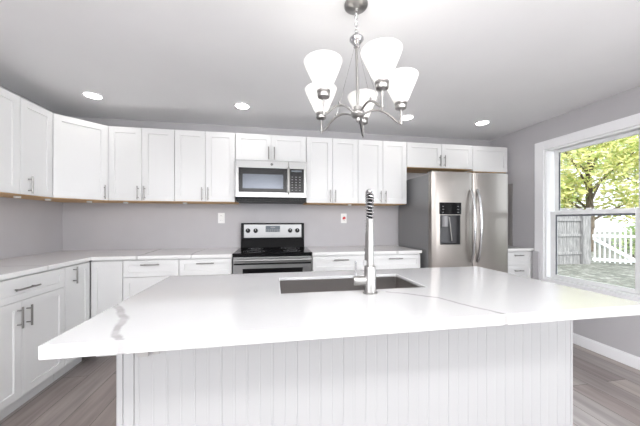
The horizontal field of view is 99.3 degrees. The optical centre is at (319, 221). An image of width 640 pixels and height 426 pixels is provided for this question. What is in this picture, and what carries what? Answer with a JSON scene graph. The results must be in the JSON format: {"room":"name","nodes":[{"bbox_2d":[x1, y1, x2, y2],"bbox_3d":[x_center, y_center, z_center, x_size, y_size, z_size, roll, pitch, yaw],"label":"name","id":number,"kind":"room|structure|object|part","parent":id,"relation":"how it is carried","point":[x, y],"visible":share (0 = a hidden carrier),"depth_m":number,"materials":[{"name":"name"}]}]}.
{"room":"kitchen","nodes":[
{"label":"kitchen","id":0,"kind":"room"},
{"bbox_2d":[0,85,61,258],"bbox_3d":[-2.231,0.054,-0.430,0.140,2.344,6.718,0,0,-10],"label":"wall","id":1,"kind":"structure","parent":0,"point":[27,227],"depth_m":2.49,"materials":[{"name":"grey paint"}]},
{"bbox_2d":[0,87,19,194],"bbox_3d":[-2.328,-0.567,1.636,0.374,0.736,0.756,0,0,-10],"label":"upper cabinet","id":2,"kind":"object","parent":1,"relation":"attached to","point":[9,102],"visible":1,"depth_m":1.96,"materials":[{"name":"white paint"}]},
{"bbox_2d":[0,97,52,197],"bbox_3d":[-2.420,-0.567,2.162,0.374,0.736,0.304,0,0,-10],"label":"upper cabinet","id":3,"kind":"object","parent":1,"relation":"attached to","point":[36,122],"visible":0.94,"depth_m":2.18,"materials":[{"name":"white paint"}]},
{"bbox_3d":[-2.447,-0.206,2.157,0.317,0.014,0.303,0,0,-10],"label":"panel","id":4,"kind":"part","parent":3,"relation":"part of","materials":[{"name":"brown wood"}]},
{"bbox_3d":[-2.238,-0.281,2.105,0.036,0.134,0.012,0,0,-10],"label":"handle","id":5,"kind":"part","parent":3,"relation":"part of","materials":[{"name":"silver metal"}]},
{"bbox_3d":[-2.280,-0.568,2.186,0.020,0.726,0.302,0,0,-10],"label":"door","id":6,"kind":"part","parent":3,"relation":"part of","materials":[{"name":"white paint"}]},
{"bbox_2d":[62,116,489,318],"bbox_3d":[-0.197,0.054,3.405,5.464,2.344,0.140,0,0,-10],"label":"wall","id":7,"kind":"structure","parent":0,"point":[85,226],"depth_m":3.15,"materials":[{"name":"grey paint"}]},
{"bbox_2d":[7,113,120,202],"bbox_3d":[-2.378,-0.567,2.638,0.619,0.736,0.619,0,0,-10],"label":"upper cabinet","id":8,"kind":"object","parent":7,"relation":"attached to","point":[80,147],"visible":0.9,"depth_m":2.49,"materials":[{"name":"white paint"}]},
{"bbox_3d":[-2.383,-0.206,2.638,0.610,0.014,0.616,0,0,-10],"label":"panel","id":9,"kind":"part","parent":8,"relation":"part of","materials":[{"name":"brown wood"}]},
{"bbox_3d":[-2.191,-0.568,2.503,0.020,0.726,0.389,0,0,34],"label":"door","id":10,"kind":"part","parent":8,"relation":"part of","materials":[{"name":"white paint"}]},
{"bbox_2d":[108,126,182,203],"bbox_3d":[-1.804,-0.567,2.862,0.601,0.736,0.374,0,0,-10],"label":"upper cabinet","id":11,"kind":"object","parent":7,"relation":"attached to","point":[141,161],"visible":0.97,"depth_m":2.71,"materials":[{"name":"white paint"}]},
{"bbox_3d":[-1.929,-0.568,2.697,0.298,0.726,0.020,0,0,-10],"label":"door","id":12,"kind":"part","parent":11,"relation":"part of","materials":[{"name":"white paint"}]},
{"bbox_3d":[-1.809,-0.206,2.890,0.600,0.014,0.317,0,0,-10],"label":"panel","id":13,"kind":"part","parent":11,"relation":"part of","materials":[{"name":"brown wood"}]},
{"bbox_3d":[-1.632,-0.568,2.748,0.298,0.726,0.020,0,0,-10],"label":"door","id":14,"kind":"part","parent":11,"relation":"part of","materials":[{"name":"white paint"}]},
{"bbox_2d":[175,130,238,203],"bbox_3d":[-1.213,-0.567,2.965,0.591,0.736,0.374,0,0,-10],"label":"upper cabinet","id":15,"kind":"object","parent":7,"relation":"attached to","point":[204,161],"visible":0.99,"depth_m":2.82,"materials":[{"name":"white paint"}]},
{"bbox_3d":[-1.335,-0.568,2.800,0.293,0.726,0.020,0,0,-10],"label":"door","id":16,"kind":"part","parent":15,"relation":"part of","materials":[{"name":"white paint"}]},
{"bbox_3d":[-1.218,-0.206,2.993,0.590,0.014,0.317,0,0,-10],"label":"panel","id":17,"kind":"part","parent":15,"relation":"part of","materials":[{"name":"brown wood"}]},
{"bbox_3d":[-1.043,-0.568,2.851,0.293,0.726,0.020,0,0,-10],"label":"door","id":18,"kind":"part","parent":15,"relation":"part of","materials":[{"name":"white paint"}]},
{"bbox_2d":[218,213,224,222],"bbox_3d":[-1.148,-0.036,3.161,0.074,0.120,0.011,0,0,-10],"label":"electrical outlet","id":19,"kind":"object","parent":7,"relation":"attached to","point":[221,216],"visible":1,"depth_m":3.16,"materials":[{"name":"white plastic"}]},
{"bbox_2d":[236,133,305,161],"bbox_3d":[-0.549,-0.788,3.081,0.748,0.293,0.374,0,0,-10],"label":"upper cabinet","id":20,"kind":"object","parent":7,"relation":"attached to","point":[248,146],"visible":0.87,"depth_m":2.93,"materials":[{"name":"white paint"}]},
{"bbox_3d":[-0.709,-0.789,2.909,0.371,0.283,0.020,0,0,-10],"label":"door","id":21,"kind":"part","parent":20,"relation":"part of","materials":[{"name":"white paint"}]},
{"bbox_2d":[235,159,305,203],"bbox_3d":[-0.539,-0.421,3.038,0.736,0.430,0.458,0,0,-10],"label":"microwave","id":22,"kind":"object","parent":20,"relation":"attached to","point":[256,181],"visible":1,"depth_m":2.86,"materials":[{"name":"silver metal"}]},
{"bbox_3d":[-0.604,-0.443,2.853,0.545,0.384,0.029,0,0,-10],"label":"door","id":23,"kind":"part","parent":22,"relation":"part of","materials":[{"name":"silver metal"}]},
{"bbox_3d":[-0.593,-0.430,2.844,0.495,0.250,0.004,0,0,-10],"label":"door glass","id":24,"kind":"part","parent":22,"relation":"part of","materials":[{"name":"black glass"}]},
{"bbox_3d":[-0.331,-0.431,2.865,0.020,0.291,0.047,0,0,-10],"label":"handle","id":25,"kind":"part","parent":22,"relation":"part of","materials":[{"name":"silver metal"}]},
{"bbox_3d":[-0.241,-0.443,2.917,0.189,0.384,0.029,0,0,-10],"label":"control panel","id":26,"kind":"part","parent":22,"relation":"part of","materials":[{"name":"silver metal"}]},
{"bbox_3d":[-0.340,-0.789,2.974,0.371,0.283,0.020,0,0,-10],"label":"door","id":27,"kind":"part","parent":20,"relation":"part of","materials":[{"name":"white paint"}]},
{"bbox_2d":[303,137,357,204],"bbox_3d":[0.115,-0.567,3.196,0.590,0.736,0.374,0,0,-10],"label":"upper cabinet","id":28,"kind":"object","parent":7,"relation":"attached to","point":[331,163],"visible":0.99,"depth_m":3.05,"materials":[{"name":"white paint"}]},
{"bbox_3d":[-0.006,-0.568,3.032,0.292,0.726,0.020,0,0,-10],"label":"door","id":29,"kind":"part","parent":28,"relation":"part of","materials":[{"name":"white paint"}]},
{"bbox_3d":[0.110,-0.206,3.224,0.589,0.014,0.317,0,0,-10],"label":"panel","id":30,"kind":"part","parent":28,"relation":"part of","materials":[{"name":"brown wood"}]},
{"bbox_3d":[0.285,-0.568,3.082,0.292,0.726,0.020,0,0,-10],"label":"door","id":31,"kind":"part","parent":28,"relation":"part of","materials":[{"name":"white paint"}]},
{"bbox_2d":[341,214,346,222],"bbox_3d":[0.299,-0.036,3.412,0.074,0.120,0.014,0,0,-10],"label":"electrical outlet","id":32,"kind":"object","parent":7,"relation":"attached to","point":[343,216],"visible":1,"depth_m":3.41,"materials":[{"name":"white plastic"}]},
{"bbox_2d":[354,140,406,205],"bbox_3d":[0.702,-0.567,3.299,0.594,0.736,0.374,0,0,-10],"label":"upper cabinet","id":33,"kind":"object","parent":7,"relation":"attached to","point":[382,165],"visible":0.94,"depth_m":3.15,"materials":[{"name":"white paint"}]},
{"bbox_3d":[0.580,-0.568,3.134,0.294,0.726,0.020,0,0,-10],"label":"door","id":34,"kind":"part","parent":33,"relation":"part of","materials":[{"name":"white paint"}]},
{"bbox_3d":[0.697,-0.206,3.327,0.593,0.014,0.317,0,0,-10],"label":"panel","id":35,"kind":"part","parent":33,"relation":"part of","materials":[{"name":"brown wood"}]},
{"bbox_3d":[0.873,-0.568,3.185,0.294,0.726,0.020,0,0,-10],"label":"door","id":36,"kind":"part","parent":33,"relation":"part of","materials":[{"name":"white paint"}]},
{"bbox_2d":[407,142,471,172],"bbox_3d":[1.427,-0.785,3.425,0.867,0.299,0.374,0,0,-10],"label":"upper cabinet","id":37,"kind":"object","parent":7,"relation":"attached to","point":[421,157],"visible":0.96,"depth_m":3.28,"materials":[{"name":"white paint"}]},
{"bbox_3d":[1.244,-0.786,3.249,0.445,0.289,0.020,0,0,-10],"label":"door","id":38,"kind":"part","parent":37,"relation":"part of","materials":[{"name":"white paint"}]},
{"bbox_3d":[1.422,-0.643,3.453,0.866,0.014,0.317,0,0,-10],"label":"panel","id":39,"kind":"part","parent":37,"relation":"part of","materials":[{"name":"brown wood"}]},
{"bbox_3d":[1.672,-0.786,3.324,0.416,0.289,0.020,0,0,-10],"label":"door","id":40,"kind":"part","parent":37,"relation":"part of","materials":[{"name":"white paint"}]},
{"bbox_2d":[465,146,506,172],"bbox_3d":[2.098,-0.773,3.560,0.494,0.323,0.338,0,0,-10],"label":"upper cabinet","id":41,"kind":"object","parent":7,"relation":"attached to","point":[485,159],"visible":0.77,"depth_m":3.40,"materials":[{"name":"white paint"}]},
{"bbox_3d":[2.096,-0.619,3.570,0.493,0.014,0.317,0,0,-10],"label":"panel","id":42,"kind":"part","parent":41,"relation":"part of","materials":[{"name":"brown wood"}]},
{"bbox_2d":[0,0,639,140],"bbox_3d":[0.392,-1.193,0.027,5.464,0.150,6.998,0,0,-10],"label":"ceiling","id":43,"kind":"structure","parent":0,"point":[515,65],"depth_m":1.83,"materials":[{"name":"paint"}]},
{"bbox_2d":[81,91,103,99],"bbox_3d":[-2.014,-1.114,2.410,0.156,0.007,0.156,0,0,-10],"label":"recessed light","id":44,"kind":"object","parent":43,"relation":"in","point":[89,94],"visible":1,"depth_m":2.41,"materials":[{"name":"white paint"}]},
{"bbox_2d":[234,102,249,108],"bbox_3d":[-0.753,-1.114,2.630,0.156,0.007,0.156,0,0,-10],"label":"recessed light","id":45,"kind":"object","parent":43,"relation":"in","point":[240,105],"visible":1,"depth_m":2.62,"materials":[{"name":"white plastic"}]},
{"bbox_2d":[304,0,418,137],"bbox_3d":[0.205,-0.777,1.394,0.601,0.678,0.604,-1,0,-10],"label":"chandelier","id":46,"kind":"object","parent":43,"relation":"hanging from","point":[380,56],"visible":1,"depth_m":1.33,"materials":[{"name":"white glass"}]},
{"bbox_3d":[0.006,-0.674,1.527,0.180,0.136,0.180,-1,0,-10],"label":"lamp shade","id":47,"kind":"part","parent":46,"relation":"part of","materials":[{"name":"white glass"}]},
{"bbox_3d":[0.015,-0.673,1.263,0.180,0.136,0.180,-1,0,-10],"label":"lamp shade","id":48,"kind":"part","parent":46,"relation":"part of","materials":[{"name":"white glass"}]},
{"bbox_3d":[0.089,-0.535,1.473,0.200,0.084,0.012,0,0,34],"label":"arm","id":49,"kind":"part","parent":46,"relation":"part of","materials":[{"name":"silver metal"}]},
{"bbox_3d":[0.095,-0.534,1.323,0.200,0.084,0.012,0,0,-38],"label":"arm","id":50,"kind":"part","parent":46,"relation":"part of","materials":[{"name":"silver metal"}]},
{"bbox_3d":[0.192,-0.731,1.401,0.014,0.317,0.014,-1,0,-10],"label":"stem","id":51,"kind":"part","parent":46,"relation":"part of","materials":[{"name":"silver metal"}]},
{"bbox_3d":[0.230,-0.538,1.525,0.012,0.081,0.201,0,0,16],"label":"arm","id":52,"kind":"part","parent":46,"relation":"part of","materials":[{"name":"silver metal"}]},
{"bbox_3d":[0.255,-0.678,1.618,0.180,0.136,0.180,-1,0,-10],"label":"lamp shade","id":53,"kind":"part","parent":46,"relation":"part of","materials":[{"name":"white glass"}]},
{"bbox_3d":[0.239,-0.537,1.282,0.012,0.082,0.201,0,0,-20],"label":"arm","id":54,"kind":"part","parent":46,"relation":"part of","materials":[{"name":"silver metal"}]},
{"bbox_3d":[0.270,-0.677,1.190,0.180,0.136,0.180,-1,0,-10],"label":"lamp shade","id":55,"kind":"part","parent":46,"relation":"part of","materials":[{"name":"white glass"}]},
{"bbox_3d":[0.323,-0.540,1.406,0.201,0.080,0.012,0,0,-2],"label":"arm","id":56,"kind":"part","parent":46,"relation":"part of","materials":[{"name":"silver metal"}]},
{"bbox_3d":[0.418,-0.681,1.409,0.180,0.136,0.180,-1,0,-10],"label":"lamp shade","id":57,"kind":"part","parent":46,"relation":"part of","materials":[{"name":"white glass"}]},
{"bbox_2d":[399,114,413,119],"bbox_3d":[0.932,-1.114,2.923,0.156,0.007,0.156,0,0,-10],"label":"recessed light","id":58,"kind":"object","parent":43,"relation":"in","point":[404,117],"visible":0.81,"depth_m":2.92,"materials":[{"name":"white plastic"}]},
{"bbox_2d":[474,120,489,124],"bbox_3d":[1.838,-1.114,3.081,0.156,0.007,0.156,0,0,-10],"label":"recessed light","id":59,"kind":"object","parent":43,"relation":"in","point":[483,122],"visible":1,"depth_m":3.07,"materials":[{"name":"white plastic"}]},
{"bbox_2d":[0,343,639,425],"bbox_3d":[0.392,1.286,0.027,5.464,0.120,6.998,0,0,-10],"label":"floor","id":60,"kind":"structure","parent":0,"point":[606,391],"depth_m":1.89,"materials":[{"name":"wood"}]},
{"bbox_2d":[0,267,64,420],"bbox_3d":[-2.188,0.784,1.680,0.664,0.881,0.724,0,0,-10],"label":"base cabinet","id":61,"kind":"object","parent":60,"relation":"on","point":[32,306],"visible":1,"depth_m":1.78,"materials":[{"name":"white paint"}]},
{"bbox_3d":[-1.875,0.810,1.551,0.020,0.609,0.359,0,0,-10],"label":"door","id":62,"kind":"part","parent":61,"relation":"part of","materials":[{"name":"white paint"}]},
{"bbox_3d":[-1.873,0.604,1.702,0.036,0.134,0.012,0,0,-10],"label":"handle","id":63,"kind":"part","parent":61,"relation":"part of","materials":[{"name":"silver metal"}]},
{"bbox_3d":[-1.881,0.426,1.746,0.036,0.012,0.174,0,0,-10],"label":"handle","id":64,"kind":"part","parent":61,"relation":"part of","materials":[{"name":"silver metal"}]},
{"bbox_3d":[-1.885,0.608,1.767,0.036,0.134,0.012,0,0,-10],"label":"handle","id":65,"kind":"part","parent":61,"relation":"part of","materials":[{"name":"silver metal"}]},
{"bbox_3d":[-1.906,0.429,1.729,0.020,0.146,0.722,0,0,-10],"label":"drawer","id":66,"kind":"part","parent":61,"relation":"part of","materials":[{"name":"white paint"}]},
{"bbox_3d":[-1.938,0.810,1.908,0.020,0.609,0.359,0,0,-10],"label":"door","id":67,"kind":"part","parent":61,"relation":"part of","materials":[{"name":"white paint"}]},
{"bbox_2d":[0,248,238,279],"bbox_3d":[-1.695,0.327,2.228,1.824,0.030,1.661,0,0,-10],"label":"countertop","id":68,"kind":"structure","parent":61,"relation":"on","point":[22,265],"depth_m":2.44,"materials":[{"name":"stone"}]},
{"bbox_2d":[54,261,89,380],"bbox_3d":[-2.278,0.784,2.192,0.664,0.881,0.306,0,0,-10],"label":"base cabinet","id":69,"kind":"object","parent":60,"relation":"on","point":[77,276],"visible":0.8,"depth_m":2.22,"materials":[{"name":"white paint"}]},
{"bbox_3d":[-1.956,0.431,2.178,0.036,0.134,0.012,0,0,-10],"label":"handle","id":70,"kind":"part","parent":69,"relation":"part of","materials":[{"name":"silver metal"}]},
{"bbox_3d":[-1.994,0.736,2.231,0.020,0.759,0.284,0,0,-10],"label":"door","id":71,"kind":"part","parent":69,"relation":"part of","materials":[{"name":"white paint"}]},
{"bbox_2d":[91,260,123,356],"bbox_3d":[-1.937,0.784,2.710,0.250,0.881,0.628,0,0,-10],"label":"base cabinet","id":72,"kind":"object","parent":60,"relation":"on","point":[106,275],"visible":0.39,"depth_m":2.41,"materials":[{"name":"white paint"}]},
{"bbox_3d":[-1.885,0.736,2.410,0.248,0.759,0.020,0,0,-10],"label":"door","id":73,"kind":"part","parent":72,"relation":"part of","materials":[{"name":"white paint"}]},
{"bbox_2d":[123,259,179,300],"bbox_3d":[-1.579,0.784,2.754,0.462,0.881,0.664,0,0,-10],"label":"base cabinet","id":74,"kind":"object","parent":60,"relation":"on","point":[139,275],"visible":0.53,"depth_m":2.46,"materials":[{"name":"white paint"}]},
{"bbox_3d":[-1.530,0.810,2.472,0.460,0.609,0.020,0,0,-10],"label":"door","id":75,"kind":"part","parent":74,"relation":"part of","materials":[{"name":"white paint"}]},
{"bbox_3d":[-1.525,0.391,2.445,0.154,0.012,0.036,0,0,-10],"label":"handle","id":76,"kind":"part","parent":74,"relation":"part of","materials":[{"name":"silver metal"}]},
{"bbox_3d":[-1.530,0.429,2.472,0.460,0.146,0.020,0,0,-10],"label":"drawer","id":77,"kind":"part","parent":74,"relation":"part of","materials":[{"name":"white paint"}]},
{"bbox_2d":[179,257,232,275],"bbox_3d":[-1.118,0.784,2.834,0.466,0.881,0.664,0,0,-10],"label":"base cabinet","id":78,"kind":"object","parent":60,"relation":"on","point":[187,266],"visible":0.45,"depth_m":2.55,"materials":[{"name":"white paint"}]},
{"bbox_2d":[232,223,311,273],"bbox_3d":[-0.501,0.623,2.909,0.756,1.204,0.708,0,0,-10],"label":"range","id":79,"kind":"object","parent":60,"relation":"on","point":[265,247],"visible":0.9,"depth_m":2.82,"materials":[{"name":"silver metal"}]},
{"bbox_2d":[232,247,311,254],"bbox_3d":[-0.499,0.312,2.899,0.756,0.017,0.587,0,0,-10],"label":"cooktop","id":80,"kind":"object","parent":79,"relation":"in","point":[243,250],"depth_m":2.73,"materials":[{"name":"black glass"}]},
{"bbox_3d":[-0.451,0.673,2.624,0.746,0.665,0.030,0,0,-10],"label":"oven door","id":81,"kind":"part","parent":79,"relation":"part of","materials":[{"name":"silver metal"}]},
{"bbox_3d":[-0.444,0.368,2.585,0.730,0.025,0.051,0,0,-10],"label":"oven handle","id":82,"kind":"part","parent":79,"relation":"part of","materials":[{"name":"silver metal"}]},
{"bbox_3d":[-0.551,0.116,3.199,0.666,0.155,0.006,0,0,-10],"label":"control panel","id":83,"kind":"part","parent":79,"relation":"part of","materials":[{"name":"silver metal"}]},
{"bbox_2d":[312,254,366,271],"bbox_3d":[0.160,0.784,3.057,0.578,0.881,0.664,0,0,-10],"label":"base cabinet","id":84,"kind":"object","parent":60,"relation":"on","point":[321,262],"visible":0.23,"depth_m":2.76,"materials":[{"name":"white paint"}]},
{"bbox_2d":[306,245,421,255],"bbox_3d":[0.452,0.327,3.117,1.184,0.030,0.646,0,0,-10],"label":"countertop","id":85,"kind":"structure","parent":84,"relation":"on","point":[379,249],"depth_m":2.90,"materials":[{"name":"stone"}]},
{"bbox_2d":[116,320,572,425],"bbox_3d":[0.174,0.778,1.319,1.791,0.894,0.603,0,0,-10],"label":"kitchen island","id":86,"kind":"object","parent":60,"relation":"on","point":[516,374],"depth_m":1.03,"materials":[{"name":"white paint"}]},
{"bbox_3d":[-0.697,0.778,1.154,0.018,0.894,0.557,0,0,-10],"label":"corner post","id":87,"kind":"part","parent":86,"relation":"part of","materials":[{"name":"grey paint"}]},
{"bbox_3d":[-0.626,0.778,0.894,0.032,0.894,0.014,0,0,-10],"label":"corner post","id":88,"kind":"part","parent":86,"relation":"part of","materials":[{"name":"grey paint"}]},
{"bbox_3d":[-0.560,0.404,0.890,0.066,0.076,0.009,0,0,-10],"label":"slab bracket","id":89,"kind":"part","parent":86,"relation":"part of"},
{"bbox_2d":[38,266,639,359],"bbox_3d":[0.182,0.311,1.208,1.864,0.035,0.829,0,0,-10],"label":"island countertop","id":90,"kind":"structure","parent":86,"relation":"on","point":[191,311],"depth_m":0.92,"materials":[{"name":"stone"}]},
{"bbox_2d":[280,276,418,293],"bbox_3d":[0.133,0.413,1.313,0.681,0.204,0.345,0,0,-10],"label":"sink","id":91,"kind":"object","parent":90,"relation":"in","point":[344,284],"visible":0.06,"depth_m":1.46,"materials":[{"name":"silver metal"}]},
{"bbox_2d":[353,189,376,294],"bbox_3d":[0.190,0.076,1.173,0.097,0.434,0.182,0,0,4],"label":"faucet","id":92,"kind":"object","parent":90,"relation":"on","point":[368,280],"visible":1,"depth_m":1.10,"materials":[{"name":"silver metal"}]},
{"bbox_3d":[0.146,0.194,1.110,0.009,0.060,0.008,0,0,-10],"label":"lever","id":93,"kind":"part","parent":92,"relation":"part of","materials":[{"name":"silver metal"}]},
{"bbox_3d":[1.052,0.778,1.460,0.012,0.894,0.555,0,0,-10],"label":"corner post","id":94,"kind":"part","parent":86,"relation":"part of","materials":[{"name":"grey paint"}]},
{"bbox_2d":[374,253,419,268],"bbox_3d":[0.737,0.784,3.158,0.586,0.881,0.664,0,0,-10],"label":"base cabinet","id":95,"kind":"object","parent":60,"relation":"on","point":[412,260],"visible":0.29,"depth_m":2.88,"materials":[{"name":"white paint"}]},
{"bbox_2d":[399,170,507,272],"bbox_3d":[1.531,0.350,3.179,0.902,1.749,0.838,0,0,-10],"label":"refrigerator","id":96,"kind":"object","parent":60,"relation":"on","point":[456,219],"visible":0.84,"depth_m":2.86,"materials":[{"name":"grey metal"}]},
{"bbox_3d":[1.369,0.319,2.839,0.467,1.655,0.082,0,0,-10],"label":"freezer door","id":97,"kind":"part","parent":96,"relation":"part of","materials":[{"name":"silver metal"}]},
{"bbox_3d":[1.340,-0.131,2.795,0.242,0.122,0.016,0,0,-10],"label":"dispenser panel","id":98,"kind":"part","parent":96,"relation":"part of","materials":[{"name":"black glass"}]},
{"bbox_3d":[1.580,0.049,2.805,0.025,0.765,0.084,0,0,-10],"label":"handle","id":99,"kind":"part","parent":96,"relation":"part of","materials":[{"name":"silver metal"}]},
{"bbox_3d":[1.652,0.049,2.818,0.025,0.765,0.084,0,0,-10],"label":"handle","id":100,"kind":"part","parent":96,"relation":"part of","materials":[{"name":"silver metal"}]},
{"bbox_3d":[1.817,0.319,2.916,0.429,1.655,0.084,0,0,-10],"label":"door","id":101,"kind":"part","parent":96,"relation":"part of","materials":[{"name":"silver metal"}]},
{"bbox_2d":[508,251,531,277],"bbox_3d":[2.209,0.784,3.414,0.432,0.881,0.664,0,0,-10],"label":"base cabinet","id":102,"kind":"object","parent":60,"relation":"on","point":[519,262],"visible":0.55,"depth_m":3.14,"materials":[{"name":"white paint"}]},
{"bbox_3d":[2.258,0.655,3.132,0.430,0.298,0.020,0,0,-10],"label":"drawer","id":103,"kind":"part","parent":102,"relation":"part of","materials":[{"name":"white paint"}]},
{"bbox_3d":[2.258,0.429,3.132,0.430,0.146,0.020,0,0,-10],"label":"drawer","id":104,"kind":"part","parent":102,"relation":"part of","materials":[{"name":"white paint"}]},
{"bbox_2d":[508,246,533,250],"bbox_3d":[2.206,0.327,3.422,0.441,0.030,0.646,0,0,-10],"label":"countertop","id":105,"kind":"structure","parent":102,"relation":"on","point":[510,248],"depth_m":3.12,"materials":[{"name":"stone"}]},
{"bbox_2d":[532,251,539,279],"bbox_3d":[2.460,0.782,3.096,0.019,0.885,0.072,0,0,-10],"label":"board","id":106,"kind":"object","parent":60,"relation":"on","point":[535,254],"visible":0.44,"depth_m":3.08,"materials":[{"name":"grey paint"}]},
{"bbox_2d":[490,86,639,356],"bbox_3d":[3.015,0.054,0.484,0.140,2.344,6.718,0,0,-10],"label":"wall","id":107,"kind":"structure","parent":0,"point":[622,333],"depth_m":2.88,"materials":[{"name":"grey paint"}]},
{"bbox_2d":[508,184,512,245],"bbox_3d":[2.418,-0.082,3.465,0.011,0.784,0.083,0,0,-10],"label":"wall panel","id":108,"kind":"object","parent":107,"relation":"attached to","point":[510,186],"visible":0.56,"depth_m":3.45,"materials":[{"name":"grey"}]},
{"bbox_2d":[535,113,639,301],"bbox_3d":[2.689,-0.082,2.213,0.128,1.615,1.877,0,0,-10],"label":"window","id":109,"kind":"structure","parent":107,"relation":"in","point":[582,138],"depth_m":2.83,"materials":[{"name":"white paint"}]},
{"bbox_3d":[2.613,0.251,2.617,0.030,0.719,0.761,0,0,-10],"label":"sash","id":110,"kind":"part","parent":109,"relation":"part of","materials":[{"name":"white plastic"}]},
{"bbox_3d":[2.652,-0.423,2.624,0.030,0.698,0.745,0,0,-10],"label":"sash","id":111,"kind":"part","parent":109,"relation":"part of","materials":[{"name":"clear glass"}]},
{"bbox_2d":[573,333,639,369],"bbox_3d":[2.999,1.173,0.119,0.014,0.103,5.965,0,0,-10],"label":"baseboard","id":112,"kind":"structure","parent":107,"relation":"attached to","point":[623,357],"depth_m":2.44,"materials":[{"name":"white paint"}]},
{"label":"outside","id":113,"kind":"structure","parent":0,"visible":0},
{"bbox_2d":[557,231,634,288],"bbox_3d":[8.135,1.596,11.568,80.000,0.100,80.000,0,0,-10],"label":"ground","id":114,"kind":"structure","parent":113,"point":[622,274],"depth_m":8.70,"materials":[{"name":"grass"},{"name":"soil"}]},
{"bbox_2d":[557,208,590,264],"bbox_3d":[7.153,0.530,9.459,5.342,2.031,0.244,0,0,-11],"label":"wooden fence","id":115,"kind":"object","parent":114,"relation":"on","point":[573,232],"visible":0.16,"depth_m":9.79,"materials":[{"name":"grey wood"}]},
{"bbox_3d":[6.987,-0.049,9.419,5.000,0.090,0.039,0,0,-10],"label":"rail","id":116,"kind":"part","parent":115,"relation":"part of","materials":[{"name":"grey wood"}]},
{"bbox_3d":[6.987,0.501,9.419,5.000,0.090,0.039,0,0,-10],"label":"rail","id":117,"kind":"part","parent":115,"relation":"part of","materials":[{"name":"grey wood"}]},
{"bbox_3d":[6.987,1.151,9.419,5.000,0.090,0.039,0,0,-10],"label":"rail","id":118,"kind":"part","parent":115,"relation":"part of","materials":[{"name":"grey wood"}]},
{"bbox_3d":[9.611,0.631,9.917,0.340,1.830,0.240,0,0,-10],"label":"post","id":119,"kind":"part","parent":115,"relation":"part of","materials":[{"name":"grey wood"}]},
{"bbox_2d":[592,228,634,263],"bbox_3d":[10.325,0.856,9.409,1.273,1.220,0.092,0,0,36],"label":"gate","id":120,"kind":"object","parent":115,"relation":"attached to","point":[632,260],"visible":0.85,"depth_m":9.48,"materials":[{"name":"white paint"}]},
{"bbox_3d":[10.329,0.521,9.415,1.273,0.090,0.034,0,0,36],"label":"rail","id":121,"kind":"part","parent":120,"relation":"part of","materials":[{"name":"white paint"}]},
{"bbox_3d":[10.329,1.361,9.415,1.273,0.090,0.034,0,0,36],"label":"rail","id":122,"kind":"part","parent":120,"relation":"part of","materials":[{"name":"white paint"}]},
{"bbox_2d":[561,154,586,178],"bbox_3d":[19.420,-3.785,23.659,7.245,10.672,7.689,0,0,-10],"label":"tree","id":123,"kind":"object","parent":114,"relation":"on","point":[573,169],"visible":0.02,"depth_m":21.83,"materials":[{"name":"green plant"}]},
{"bbox_2d":[561,134,638,251],"bbox_3d":[14.264,-2.373,14.287,6.221,7.850,6.616,0,0,34],"label":"tree","id":124,"kind":"object","parent":114,"relation":"on","point":[571,198],"visible":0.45,"depth_m":13.65,"materials":[{"name":"green plant"}]},
{"bbox_2d":[578,136,638,206],"bbox_3d":[19.350,-2.211,15.662,5.551,7.529,7.145,0,0,-10],"label":"tree","id":125,"kind":"object","parent":114,"relation":"on","point":[634,166],"visible":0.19,"depth_m":16.83,"materials":[{"name":"green plant"}]},
{"bbox_2d":[611,220,634,263],"bbox_3d":[11.499,0.741,9.929,1.314,1.624,1.262,0,0,-10],"label":"shrub","id":126,"kind":"object","parent":114,"relation":"on","point":[632,221],"visible":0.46,"depth_m":10.01,"materials":[{"name":"green plant"}]}
]}

